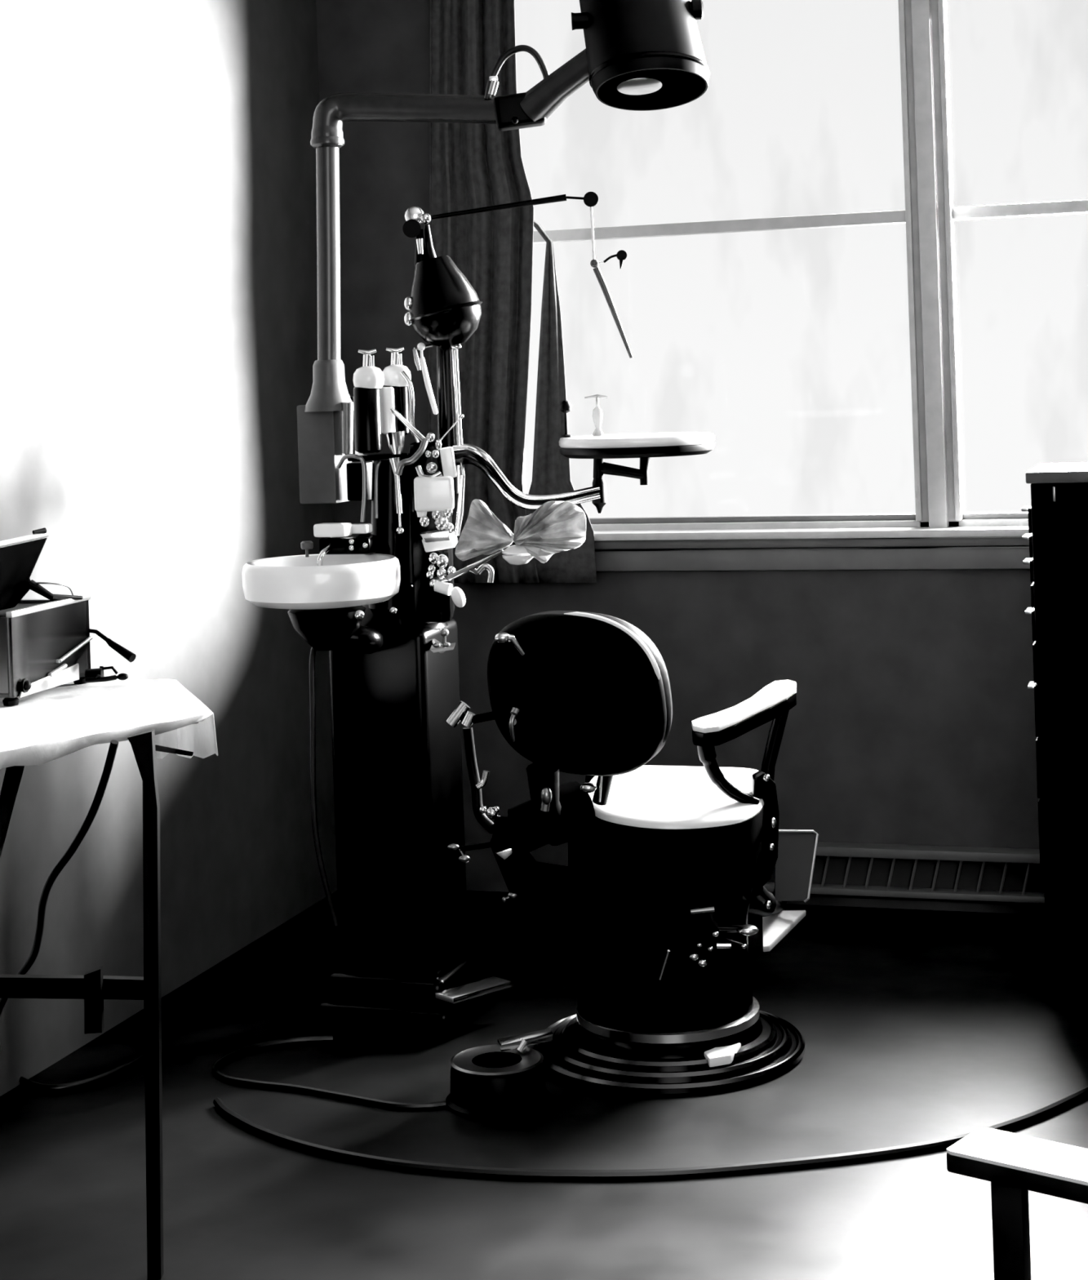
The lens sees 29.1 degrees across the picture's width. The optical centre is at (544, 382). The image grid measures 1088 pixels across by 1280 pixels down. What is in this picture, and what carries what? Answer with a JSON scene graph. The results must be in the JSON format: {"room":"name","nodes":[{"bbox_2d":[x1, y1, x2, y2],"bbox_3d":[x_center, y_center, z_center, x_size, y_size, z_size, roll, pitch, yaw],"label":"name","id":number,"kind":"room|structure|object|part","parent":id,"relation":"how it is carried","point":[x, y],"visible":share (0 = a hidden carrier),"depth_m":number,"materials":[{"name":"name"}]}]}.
{"room":"dental clinic","nodes":[
{"label":"dental clinic","id":0,"kind":"room"},
{"bbox_2d":[0,0,337,1096],"bbox_3d":[-1.859,0.013,2.818,0.180,3.100,7.819,-2,0,18],"label":"wall","id":1,"kind":"structure","parent":0,"point":[158,256],"depth_m":5.33,"materials":[{"name":"paint"}]},
{"bbox_2d":[0,890,1087,1279],"bbox_3d":[0.760,1.525,2.010,5.600,0.100,7.859,-2,0,18],"label":"floor","id":2,"kind":"structure","parent":0,"point":[915,1025],"depth_m":4.19,"materials":[{"name":"grey concrete"}]},
{"bbox_2d":[0,740,144,1091],"bbox_3d":[-1.003,1.097,4.299,0.341,0.908,1.236,-2,0,-9],"label":"power cord","id":3,"kind":"object","parent":2,"relation":"on","point":[113,744],"visible":0.83,"depth_m":3.90,"materials":[{"name":"black rubber"}]},
{"bbox_2d":[0,722,198,1279],"bbox_3d":[-0.934,1.079,3.933,0.737,0.915,0.918,-2,0,18],"label":"table","id":4,"kind":"object","parent":2,"relation":"on","point":[93,987],"visible":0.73,"depth_m":3.68,"materials":[{"name":"black metal"}]},
{"bbox_3d":[-1.027,1.065,3.730,0.076,0.727,0.300,-2,0,41],"label":"leg","id":5,"kind":"part","parent":4,"relation":"part of","materials":[{"name":"black metal"}]},
{"bbox_2d":[0,678,217,768],"bbox_3d":[-0.864,0.707,4.020,0.474,0.167,1.046,-2,0,-9],"label":"tablecloth","id":6,"kind":"object","parent":4,"relation":"on","point":[48,725],"visible":0.88,"depth_m":3.96,"materials":[{"name":"white fabric"}]},
{"bbox_2d":[0,527,136,706],"bbox_3d":[-1.016,0.463,4.244,0.363,0.332,0.362,-2,0,18],"label":"sterilizer","id":7,"kind":"object","parent":6,"relation":"on","point":[45,643],"visible":1,"depth_m":4.22,"materials":[{"name":"metal"}]},
{"bbox_2d":[0,603,42,616],"bbox_3d":[-1.090,0.466,4.257,0.176,0.004,0.289,-2,0,15],"label":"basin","id":8,"kind":"object","parent":7,"relation":"in","point":[6,609],"depth_m":4.18,"materials":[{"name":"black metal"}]},
{"bbox_3d":[-1.090,0.391,4.206,0.026,0.141,0.247,-2,0,33],"label":"lid","id":9,"kind":"part","parent":7,"relation":"part of","materials":[{"name":"black metal"}]},
{"bbox_3d":[-1.013,0.593,4.104,0.020,0.027,0.028,-2,0,17],"label":"switch knob","id":10,"kind":"part","parent":7,"relation":"part of","materials":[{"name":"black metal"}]},
{"bbox_3d":[-1.031,0.308,4.278,0.029,0.022,0.016,-2,0,-42],"label":"lid knob","id":11,"kind":"part","parent":7,"relation":"part of","materials":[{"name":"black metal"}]},
{"bbox_3d":[-0.992,0.597,4.205,0.004,0.033,0.244,-2,0,15],"label":"plate","id":12,"kind":"part","parent":7,"relation":"part of","materials":[{"name":"metal"}]},
{"bbox_3d":[-0.933,0.531,4.399,0.054,0.029,0.015,-2,0,24],"label":"lid lever","id":13,"kind":"part","parent":7,"relation":"part of","materials":[{"name":"black metal"}]},
{"bbox_2d":[84,666,128,683],"bbox_3d":[-0.881,0.588,4.214,0.095,0.032,0.047,-2,0,17],"label":"tap","id":14,"kind":"object","parent":7,"relation":"on","point":[91,675],"depth_m":4.20,"materials":[{"name":"black metal"}]},
{"bbox_3d":[-0.691,1.070,3.632,0.049,0.915,0.146,-2,0,-1],"label":"leg","id":15,"kind":"part","parent":4,"relation":"part of","materials":[{"name":"black metal"}]},
{"bbox_3d":[-0.679,0.673,3.836,0.003,0.064,0.254,-2,0,7],"label":"rail","id":16,"kind":"part","parent":4,"relation":"part of","materials":[{"name":"black metal"}]},
{"bbox_2d":[212,1035,445,1109],"bbox_3d":[-0.494,1.511,4.535,0.321,0.014,0.609,-2,0,-31],"label":"power cord","id":17,"kind":"object","parent":2,"relation":"on","point":[218,1064],"visible":1,"depth_m":4.51,"materials":[{"name":"black rubber"}]},
{"bbox_2d":[241,0,715,1039],"bbox_3d":[-0.124,0.230,4.756,1.064,2.549,0.654,-2,0,18],"label":"dental unit","id":18,"kind":"object","parent":2,"relation":"on","point":[407,968],"visible":1,"depth_m":4.85,"materials":[{"name":"black metal"}]},
{"bbox_2d":[241,553,400,609],"bbox_3d":[-0.500,0.450,4.720,0.354,0.103,0.354,-2,0,17],"label":"bowl","id":19,"kind":"object","parent":18,"relation":"on","point":[321,581],"depth_m":4.58,"materials":[{"name":"white ceramic"}]},
{"bbox_2d":[316,542,333,565],"bbox_3d":[-0.490,0.379,4.767,0.020,0.069,0.132,-2,0,10],"label":"tap","id":20,"kind":"object","parent":18,"relation":"on","point":[325,548],"depth_m":4.75,"materials":[{"name":"silver metal"}]},
{"bbox_2d":[287,605,383,653],"bbox_3d":[-0.445,0.573,4.828,0.189,0.150,0.413,-2,0,17],"label":"bowl","id":21,"kind":"object","parent":18,"relation":"on","point":[337,630],"depth_m":4.68,"materials":[{"name":"black ceramic"}]},
{"bbox_2d":[313,522,372,537],"bbox_3d":[-0.457,0.333,4.765,0.110,0.030,0.091,-2,0,17],"label":"shelf","id":22,"kind":"object","parent":18,"relation":"attached to","point":[326,529],"depth_m":4.73,"materials":[{"name":"white ceramic"}]},
{"bbox_3d":[-0.435,0.374,4.745,0.012,0.012,0.012,-2,0,17],"label":"knob","id":23,"kind":"part","parent":18,"relation":"part of","materials":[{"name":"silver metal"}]},
{"bbox_3d":[-0.435,0.360,4.745,0.012,0.012,0.012,-2,0,17],"label":"knob","id":24,"kind":"part","parent":18,"relation":"part of","materials":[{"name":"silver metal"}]},
{"bbox_3d":[-0.402,0.507,4.570,0.021,0.022,0.021,-2,0,34],"label":"knob","id":25,"kind":"part","parent":18,"relation":"part of","materials":[{"name":"silver metal"}]},
{"bbox_3d":[-0.405,0.368,4.745,0.012,0.012,0.012,-2,0,17],"label":"knob","id":26,"kind":"part","parent":18,"relation":"part of","materials":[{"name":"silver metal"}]},
{"bbox_2d":[352,348,384,453],"bbox_3d":[-0.397,0.042,4.760,0.072,0.235,0.072,-2,0,17],"label":"bottle","id":27,"kind":"object","parent":18,"relation":"on","point":[368,380],"depth_m":4.73,"materials":[{"name":"black glass"}]},
{"bbox_2d":[347,453,407,461],"bbox_3d":[-0.384,0.172,4.840,0.115,0.014,0.090,-2,0,17],"label":"shelf","id":28,"kind":"object","parent":18,"relation":"attached to","point":[379,456],"depth_m":4.80,"materials":[{"name":"black metal"}]},
{"bbox_3d":[-0.337,0.511,4.700,0.016,0.016,0.016,-2,0,17],"label":"knob","id":29,"kind":"part","parent":18,"relation":"part of","materials":[{"name":"silver metal"}]},
{"bbox_2d":[382,346,411,435],"bbox_3d":[-0.340,0.021,4.840,0.069,0.204,0.069,-2,0,17],"label":"bottle","id":30,"kind":"object","parent":18,"relation":"on","point":[397,376],"depth_m":4.81,"materials":[{"name":"black glass"}]},
{"bbox_3d":[-0.275,0.312,4.769,0.022,0.026,0.121,-2,0,-7],"label":"control knob","id":31,"kind":"part","parent":18,"relation":"part of","materials":[{"name":"silver metal"}]},
{"bbox_3d":[-0.266,0.161,4.771,0.014,0.016,0.117,-2,0,-5],"label":"control knob","id":32,"kind":"part","parent":18,"relation":"part of","materials":[{"name":"silver metal"}]},
{"bbox_3d":[-0.262,0.435,4.771,0.017,0.023,0.119,-2,0,-6],"label":"control knob","id":33,"kind":"part","parent":18,"relation":"part of","materials":[{"name":"silver metal"}]},
{"bbox_3d":[-0.261,0.124,4.770,0.019,0.022,0.120,-2,0,-6],"label":"control knob","id":34,"kind":"part","parent":18,"relation":"part of","materials":[{"name":"silver metal"}]},
{"bbox_3d":[-0.263,0.347,4.910,0.090,0.420,0.160,-2,0,0],"label":"instrument panel","id":35,"kind":"part","parent":18,"relation":"part of","materials":[{"name":"black metal"}]},
{"bbox_3d":[-0.258,0.421,4.771,0.017,0.023,0.119,-2,0,-6],"label":"control knob","id":36,"kind":"part","parent":18,"relation":"part of","materials":[{"name":"silver metal"}]},
{"bbox_3d":[-0.253,0.456,4.771,0.017,0.024,0.119,-2,0,-6],"label":"control knob","id":37,"kind":"part","parent":18,"relation":"part of","materials":[{"name":"silver metal"}]},
{"bbox_3d":[-0.254,0.396,4.769,0.022,0.027,0.122,-2,0,-6],"label":"control knob","id":38,"kind":"part","parent":18,"relation":"part of","materials":[{"name":"silver metal"}]},
{"bbox_2d":[419,529,450,542],"bbox_3d":[-0.245,0.346,4.730,0.067,0.025,0.060,-2,0,0],"label":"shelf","id":39,"kind":"object","parent":18,"relation":"attached to","point":[439,535],"depth_m":4.70,"materials":[{"name":"silver metal"}]},
{"bbox_3d":[-0.249,0.161,4.771,0.017,0.019,0.119,-2,0,-5],"label":"control knob","id":40,"kind":"part","parent":18,"relation":"part of","materials":[{"name":"silver metal"}]},
{"bbox_3d":[-0.247,0.297,4.769,0.022,0.026,0.121,-2,0,-6],"label":"control knob","id":41,"kind":"part","parent":18,"relation":"part of","materials":[{"name":"silver metal"}]},
{"bbox_2d":[422,531,457,552],"bbox_3d":[-0.238,0.365,4.810,0.074,0.035,0.160,-2,0,0],"label":"shelf","id":42,"kind":"object","parent":18,"relation":"attached to","point":[443,541],"depth_m":4.73,"materials":[{"name":"white ceramic"}]},
{"bbox_3d":[-0.236,0.431,4.769,0.022,0.027,0.122,-2,0,-6],"label":"control knob","id":43,"kind":"part","parent":18,"relation":"part of","materials":[{"name":"silver metal"}]},
{"bbox_3d":[-0.236,0.317,4.767,0.030,0.035,0.126,-2,0,-7],"label":"control knob","id":44,"kind":"part","parent":18,"relation":"part of","materials":[{"name":"silver metal"}]},
{"bbox_3d":[-0.235,0.403,4.768,0.028,0.032,0.124,-2,0,-7],"label":"control knob","id":45,"kind":"part","parent":18,"relation":"part of","materials":[{"name":"silver metal"}]},
{"bbox_2d":[297,44,589,503],"bbox_3d":[-0.215,-0.245,4.880,0.795,1.043,0.177,-2,0,17],"label":"lamp arm","id":46,"kind":"object","parent":18,"relation":"attached to","point":[326,424],"depth_m":4.89,"materials":[{"name":"grey metal"}]},
{"bbox_3d":[-0.227,-0.184,4.800,0.175,0.212,0.178,-2,0,17],"label":"engine motor","id":47,"kind":"part","parent":18,"relation":"part of","materials":[{"name":"black metal"}]},
{"bbox_3d":[-0.240,0.475,4.762,0.062,0.059,0.200,-2,0,-24],"label":"lever","id":48,"kind":"part","parent":18,"relation":"part of","materials":[{"name":"white plastic"}]},
{"bbox_3d":[-0.222,0.292,4.769,0.022,0.026,0.121,-2,0,-6],"label":"control knob","id":49,"kind":"part","parent":18,"relation":"part of","materials":[{"name":"silver metal"}]},
{"bbox_3d":[-0.221,0.085,4.849,0.052,0.345,0.070,-2,0,17],"label":"engine post","id":50,"kind":"part","parent":18,"relation":"part of","materials":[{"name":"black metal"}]},
{"bbox_3d":[-0.219,0.328,4.769,0.022,0.026,0.121,-2,0,-6],"label":"control knob","id":51,"kind":"part","parent":18,"relation":"part of","materials":[{"name":"silver metal"}]},
{"bbox_3d":[-0.213,0.426,4.770,0.019,0.025,0.120,-2,0,-5],"label":"control knob","id":52,"kind":"part","parent":18,"relation":"part of","materials":[{"name":"silver metal"}]},
{"bbox_3d":[-0.195,0.130,4.795,0.028,0.438,0.063,-2,0,6],"label":"control rod","id":53,"kind":"part","parent":18,"relation":"part of","materials":[{"name":"silver metal"}]},
{"bbox_3d":[-0.195,0.418,4.734,0.073,0.084,0.241,-2,0,-43],"label":"saliva arm","id":54,"kind":"part","parent":18,"relation":"part of","materials":[{"name":"silver metal"}]},
{"bbox_3d":[-0.163,1.414,4.883,0.043,0.039,0.234,-2,0,36],"label":"foot plate","id":55,"kind":"part","parent":18,"relation":"part of","materials":[{"name":"silver metal"}]},
{"bbox_3d":[-0.084,-0.402,4.801,0.361,0.048,0.016,-2,0,1],"label":"engine arm","id":56,"kind":"part","parent":18,"relation":"part of","materials":[{"name":"black metal"}]},
{"bbox_3d":[-0.057,0.383,4.660,0.072,0.045,0.072,-2,0,17],"label":"cotton dish","id":57,"kind":"part","parent":18,"relation":"part of","materials":[{"name":"white ceramic"}]},
{"bbox_2d":[454,499,586,563],"bbox_3d":[-0.054,0.328,4.648,0.299,0.145,0.090,-2,0,4],"label":"bow","id":58,"kind":"object","parent":18,"relation":"hanging from","point":[553,527],"visible":1,"depth_m":4.65,"materials":[{"name":"fabric"}]},
{"bbox_2d":[559,400,571,437],"bbox_3d":[0.050,0.083,4.760,0.028,0.084,0.028,-2,0,18],"label":"stopper","id":59,"kind":"object","parent":18,"relation":"on","point":[565,406],"visible":1,"depth_m":4.75,"materials":[{"name":"black metal"}]},
{"bbox_2d":[437,431,715,513],"bbox_3d":[0.083,0.212,4.821,0.630,0.175,0.356,-2,0,17],"label":"tray","id":60,"kind":"object","parent":18,"relation":"on","point":[452,455],"depth_m":4.76,"materials":[{"name":"white metal"}]},
{"bbox_3d":[0.096,-0.803,4.660,0.069,0.039,0.040,-2,0,0],"label":"lamp knob","id":61,"kind":"part","parent":18,"relation":"part of","materials":[{"name":"black metal"}]},
{"bbox_2d":[584,394,607,435],"bbox_3d":[0.120,0.075,4.780,0.051,0.095,0.026,-2,0,18],"label":"bottle","id":62,"kind":"object","parent":18,"relation":"on","point":[597,415],"visible":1,"depth_m":4.77,"materials":[{"name":"clear glass"}]},
{"bbox_2d":[597,68,706,110],"bbox_3d":[0.240,-0.652,4.661,0.242,0.063,0.237,-2,0,17],"label":"lamp","id":63,"kind":"object","parent":18,"relation":"attached to","point":[627,89],"depth_m":4.63,"materials":[{"name":"black metal"}]},
{"bbox_3d":[0.315,-0.827,4.660,0.077,0.044,0.044,-2,0,0],"label":"lamp knob","id":64,"kind":"part","parent":18,"relation":"part of","materials":[{"name":"black metal"}]},
{"bbox_2d":[445,1028,553,1119],"bbox_3d":[-0.092,1.444,4.386,0.230,0.121,0.220,-2,0,-1],"label":"controller","id":65,"kind":"object","parent":2,"relation":"on","point":[505,1079],"visible":1,"depth_m":4.32,"materials":[{"name":"black metal"}]},
{"bbox_2d":[446,610,818,1096],"bbox_3d":[0.233,0.984,4.760,0.707,1.017,0.970,-2,0,18],"label":"dental chair","id":66,"kind":"object","parent":2,"relation":"on","point":[667,868],"visible":0.99,"depth_m":4.49,"materials":[{"name":"black leather"}]},
{"bbox_3d":[-0.182,1.010,4.492,0.048,0.044,0.023,-2,0,0],"label":"lever","id":67,"kind":"part","parent":66,"relation":"part of","materials":[{"name":"silver metal"}]},
{"bbox_3d":[-0.139,0.860,4.532,0.028,0.220,0.095,-2,0,-36],"label":"tilt rod","id":68,"kind":"part","parent":66,"relation":"part of","materials":[{"name":"silver metal"}]},
{"bbox_3d":[-0.138,0.860,4.534,0.042,0.044,0.025,-2,0,37],"label":"release lever","id":69,"kind":"part","parent":66,"relation":"part of","materials":[{"name":"silver metal"}]},
{"bbox_3d":[-0.114,0.922,4.481,0.045,0.034,0.027,-2,0,17],"label":"tilt knob","id":70,"kind":"part","parent":66,"relation":"part of","materials":[{"name":"silver metal"}]},
{"bbox_3d":[-0.062,1.101,4.522,0.035,0.022,0.086,-2,0,17],"label":"lever","id":71,"kind":"part","parent":66,"relation":"part of","materials":[{"name":"silver metal"}]},
{"bbox_3d":[-0.062,0.544,4.378,0.049,0.050,0.083,-2,0,35],"label":"headrest lever","id":72,"kind":"part","parent":66,"relation":"part of","materials":[{"name":"silver metal"}]},
{"bbox_3d":[-0.054,0.712,4.383,0.024,0.072,0.063,-2,0,17],"label":"lever","id":73,"kind":"part","parent":66,"relation":"part of","materials":[{"name":"silver metal"}]},
{"bbox_3d":[0.061,0.657,4.418,0.441,0.347,0.099,-2,0,36],"label":"backrest","id":74,"kind":"part","parent":66,"relation":"part of","materials":[{"name":"black leather"}]},
{"bbox_3d":[0.163,0.863,4.859,0.364,0.348,0.370,-2,0,17],"label":"armrest","id":75,"kind":"part","parent":66,"relation":"part of","materials":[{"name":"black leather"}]},
{"bbox_2d":[533,610,672,758],"bbox_3d":[0.086,0.652,4.452,0.436,0.342,0.099,-2,0,36],"label":"cushion","id":76,"kind":"object","parent":66,"relation":"on","point":[580,709],"depth_m":4.36,"materials":[{"name":"black leather"}]},
{"bbox_3d":[0.256,1.239,4.519,0.026,0.063,0.124,-2,0,0],"label":"pedal rod","id":77,"kind":"part","parent":66,"relation":"part of","materials":[{"name":"silver metal"}]},
{"bbox_3d":[0.276,0.998,4.677,0.441,0.205,0.439,-2,0,17],"label":"seat frame","id":78,"kind":"part","parent":66,"relation":"part of","materials":[{"name":"black metal"}]},
{"bbox_3d":[0.289,0.935,4.672,0.402,0.106,0.432,-2,0,17],"label":"seat","id":79,"kind":"part","parent":66,"relation":"part of","materials":[{"name":"leather"}]},
{"bbox_3d":[0.370,1.218,4.526,0.124,0.104,0.150,-2,0,0],"label":"pump lever","id":80,"kind":"part","parent":66,"relation":"part of","materials":[{"name":"silver metal"}]},
{"bbox_3d":[0.398,1.175,4.498,0.043,0.039,0.147,-2,0,-42],"label":"pump lever","id":81,"kind":"part","parent":66,"relation":"part of","materials":[{"name":"silver metal"}]},
{"bbox_3d":[0.446,0.710,4.611,0.050,0.063,0.400,-2,0,38],"label":"armrest","id":82,"kind":"part","parent":66,"relation":"part of","materials":[{"name":"leather"}]},
{"bbox_3d":[0.517,1.204,4.911,0.111,0.180,0.512,-2,0,26],"label":"footrest arm","id":83,"kind":"part","parent":66,"relation":"part of","materials":[{"name":"black metal"}]},
{"bbox_3d":[0.539,1.288,4.965,0.074,0.048,0.289,-2,0,26],"label":"foot plate","id":84,"kind":"part","parent":66,"relation":"part of","materials":[{"name":"metal"}]},
{"bbox_3d":[0.604,1.168,5.078,0.097,0.149,0.140,-2,0,17],"label":"footrest panel","id":85,"kind":"part","parent":66,"relation":"part of","materials":[{"name":"grey metal"}]},
{"bbox_2d":[213,1086,1087,1179],"bbox_3d":[0.272,1.483,4.176,1.937,0.018,0.498,-2,0,0],"label":"cable","id":86,"kind":"object","parent":2,"relation":"on","point":[1028,1118],"visible":0.94,"depth_m":3.99,"materials":[{"name":"black rubber"}]},
{"bbox_2d":[946,1128,1087,1279],"bbox_3d":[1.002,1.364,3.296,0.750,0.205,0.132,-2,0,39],"label":"table","id":87,"kind":"object","parent":2,"relation":"on","point":[1015,1164],"visible":1,"depth_m":3.42,"materials":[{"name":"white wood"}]},
{"bbox_3d":[0.763,1.387,3.426,0.055,0.175,0.026,-2,0,39],"label":"leg","id":88,"kind":"part","parent":87,"relation":"part of","materials":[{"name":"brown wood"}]},
{"bbox_3d":[1.000,1.283,3.296,0.750,0.030,0.133,-2,0,39],"label":"frame","id":89,"kind":"part","parent":87,"relation":"part of","materials":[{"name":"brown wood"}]},
{"bbox_2d":[1021,462,1087,1003],"bbox_3d":[1.510,0.824,5.062,0.635,1.250,0.440,-2,0,18],"label":"cabinet","id":90,"kind":"object","parent":2,"relation":"on","point":[1058,511],"visible":1,"depth_m":4.93,"materials":[{"name":"black paint"}]},
{"bbox_3d":[1.155,0.301,5.011,0.022,0.008,0.080,-2,0,17],"label":"drawer handle","id":91,"kind":"part","parent":90,"relation":"part of","materials":[{"name":"silver metal"}]},
{"bbox_3d":[1.157,0.368,5.011,0.022,0.008,0.080,-2,0,17],"label":"drawer handle","id":92,"kind":"part","parent":90,"relation":"part of","materials":[{"name":"silver metal"}]},
{"bbox_3d":[1.159,0.426,5.011,0.022,0.008,0.080,-2,0,17],"label":"drawer handle","id":93,"kind":"part","parent":90,"relation":"part of","materials":[{"name":"silver metal"}]},
{"bbox_3d":[1.163,0.546,5.011,0.022,0.008,0.080,-2,0,17],"label":"drawer handle","id":94,"kind":"part","parent":90,"relation":"part of","materials":[{"name":"silver metal"}]},
{"bbox_3d":[1.211,0.325,5.151,0.012,0.059,0.390,-2,0,17],"label":"drawer","id":95,"kind":"part","parent":90,"relation":"part of","materials":[{"name":"black paint"}]},
{"bbox_3d":[1.213,0.388,5.151,0.012,0.050,0.390,-2,0,17],"label":"drawer","id":96,"kind":"part","parent":90,"relation":"part of","materials":[{"name":"black paint"}]},
{"bbox_3d":[1.169,0.723,5.011,0.022,0.008,0.080,-2,0,17],"label":"drawer handle","id":97,"kind":"part","parent":90,"relation":"part of","materials":[{"name":"silver metal"}]},
{"bbox_3d":[1.215,0.446,5.151,0.012,0.050,0.390,-2,0,17],"label":"drawer","id":98,"kind":"part","parent":90,"relation":"part of","materials":[{"name":"black paint"}]},
{"bbox_3d":[1.217,0.505,5.151,0.012,0.053,0.390,-2,0,17],"label":"drawer","id":99,"kind":"part","parent":90,"relation":"part of","materials":[{"name":"black paint"}]},
{"bbox_3d":[1.220,0.575,5.151,0.012,0.071,0.390,-2,0,17],"label":"drawer","id":100,"kind":"part","parent":90,"relation":"part of","materials":[{"name":"black paint"}]},
{"bbox_3d":[1.223,0.664,5.151,0.012,0.091,0.390,-2,0,17],"label":"drawer","id":101,"kind":"part","parent":90,"relation":"part of","materials":[{"name":"black paint"}]},
{"bbox_3d":[1.227,0.777,5.151,0.012,0.120,0.390,-2,0,17],"label":"drawer","id":102,"kind":"part","parent":90,"relation":"part of","materials":[{"name":"black paint"}]},
{"bbox_3d":[1.231,0.914,5.151,0.012,0.138,0.390,-2,0,17],"label":"drawer","id":103,"kind":"part","parent":90,"relation":"part of","materials":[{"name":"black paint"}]},
{"bbox_3d":[1.237,1.074,5.151,0.012,0.167,0.390,-2,0,17],"label":"drawer","id":104,"kind":"part","parent":90,"relation":"part of","materials":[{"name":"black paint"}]},
{"bbox_3d":[1.199,0.262,4.931,0.006,0.035,0.006,-2,0,17],"label":"key plate","id":105,"kind":"part","parent":90,"relation":"part of","materials":[{"name":"silver metal"}]},
{"bbox_2d":[315,0,1044,915],"bbox_3d":[1.853,-0.113,5.652,5.200,3.100,0.180,-2,0,18],"label":"wall","id":106,"kind":"structure","parent":0,"point":[912,722],"depth_m":5.94,"materials":[{"name":"paint"}]},
{"bbox_2d":[428,0,539,582],"bbox_3d":[-0.198,-0.418,6.058,0.370,2.001,0.056,-2,0,18],"label":"curtain","id":107,"kind":"object","parent":106,"relation":"hanging from","point":[472,166],"visible":0.75,"depth_m":6.04,"materials":[{"name":"grey fabric"}]},
{"bbox_2d":[525,220,596,582],"bbox_3d":[-0.033,-0.416,6.051,0.314,1.993,0.018,-2,0,18],"label":"curtain","id":108,"kind":"object","parent":106,"relation":"hanging from","point":[551,471],"visible":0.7,"depth_m":6.04,"materials":[{"name":"grey fabric"}]},
{"bbox_2d":[522,0,928,530],"bbox_3d":[0.469,-0.421,6.064,1.247,1.750,0.090,-2,0,18],"label":"window","id":109,"kind":"structure","parent":106,"relation":"in","point":[868,520],"depth_m":5.96,"materials":[{"name":"paint"}]},
{"bbox_3d":[0.468,-0.447,6.064,1.177,0.034,0.050,-2,0,17],"label":"meeting rail","id":110,"kind":"part","parent":109,"relation":"part of","materials":[{"name":"paint"}]},
{"bbox_3d":[0.496,0.395,6.064,1.177,0.016,0.050,-2,0,17],"label":"rail","id":111,"kind":"part","parent":109,"relation":"part of","materials":[{"name":"paint"}]},
{"bbox_2d":[594,536,1029,549],"bbox_3d":[1.087,0.438,5.784,2.699,0.024,0.060,-2,0,18],"label":"trim","id":112,"kind":"structure","parent":106,"relation":"attached to","point":[938,541],"depth_m":5.86,"materials":[{"name":"paint"}]},
{"bbox_2d":[595,546,1030,571],"bbox_3d":[1.091,0.486,5.792,2.659,0.060,0.030,-2,0,18],"label":"trim","id":113,"kind":"structure","parent":106,"relation":"attached to","point":[934,557],"depth_m":5.88,"materials":[{"name":"paint"}]},
{"bbox_2d":[593,525,1031,541],"bbox_3d":[1.086,0.412,5.784,2.739,0.022,0.120,-2,0,18],"label":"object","id":114,"kind":"structure","parent":106,"relation":"attached to","point":[997,531],"depth_m":5.84,"materials":[{"name":"paint"}]},
{"bbox_2d":[764,841,1044,906],"bbox_3d":[0.997,1.362,5.807,1.103,0.152,0.070,-2,0,18],"label":"baseboard heater","id":115,"kind":"object","parent":106,"relation":"attached to","point":[855,870],"visible":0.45,"depth_m":5.78,"materials":[{"name":"paint"}]},
{"bbox_3d":[0.999,1.409,5.807,1.103,0.018,0.070,-2,0,17],"label":"rail","id":116,"kind":"part","parent":115,"relation":"part of","materials":[{"name":"metal"}]},
{"bbox_3d":[0.995,1.299,5.807,1.103,0.026,0.070,-2,0,17],"label":"rail","id":117,"kind":"part","parent":115,"relation":"part of","materials":[{"name":"metal"}]},
{"bbox_2d":[897,0,922,520],"bbox_3d":[1.020,-0.465,5.848,0.016,1.700,0.060,-2,0,18],"label":"trim","id":118,"kind":"structure","parent":106,"relation":"attached to","point":[902,21],"depth_m":5.82,"materials":[{"name":"paint"}]},
{"bbox_2d":[911,0,948,528],"bbox_3d":[1.069,-0.452,5.822,0.050,1.730,0.070,-2,0,18],"label":"window mullion","id":119,"kind":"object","parent":106,"relation":"attached to","point":[922,28],"depth_m":5.79,"materials":[{"name":"paint"}]},
{"bbox_2d":[937,0,963,520],"bbox_3d":[1.123,-0.468,5.816,0.016,1.700,0.060,-2,0,18],"label":"trim","id":120,"kind":"structure","parent":106,"relation":"attached to","point":[941,3],"depth_m":5.79,"materials":[{"name":"paint"}]},
{"bbox_2d":[930,0,1087,526],"bbox_3d":[1.700,-0.463,5.676,1.247,1.750,0.090,-2,0,18],"label":"window","id":121,"kind":"structure","parent":106,"relation":"in","point":[1076,206],"depth_m":5.82,"materials":[{"name":"paint"}]},
{"bbox_3d":[1.728,0.353,5.676,1.177,0.016,0.050,-2,0,17],"label":"rail","id":122,"kind":"part","parent":121,"relation":"part of","materials":[{"name":"paint"}]},
{"bbox_3d":[1.699,-0.489,5.676,1.177,0.034,0.050,-2,0,17],"label":"meeting rail","id":123,"kind":"part","parent":121,"relation":"part of","materials":[{"name":"paint"}]}
]}

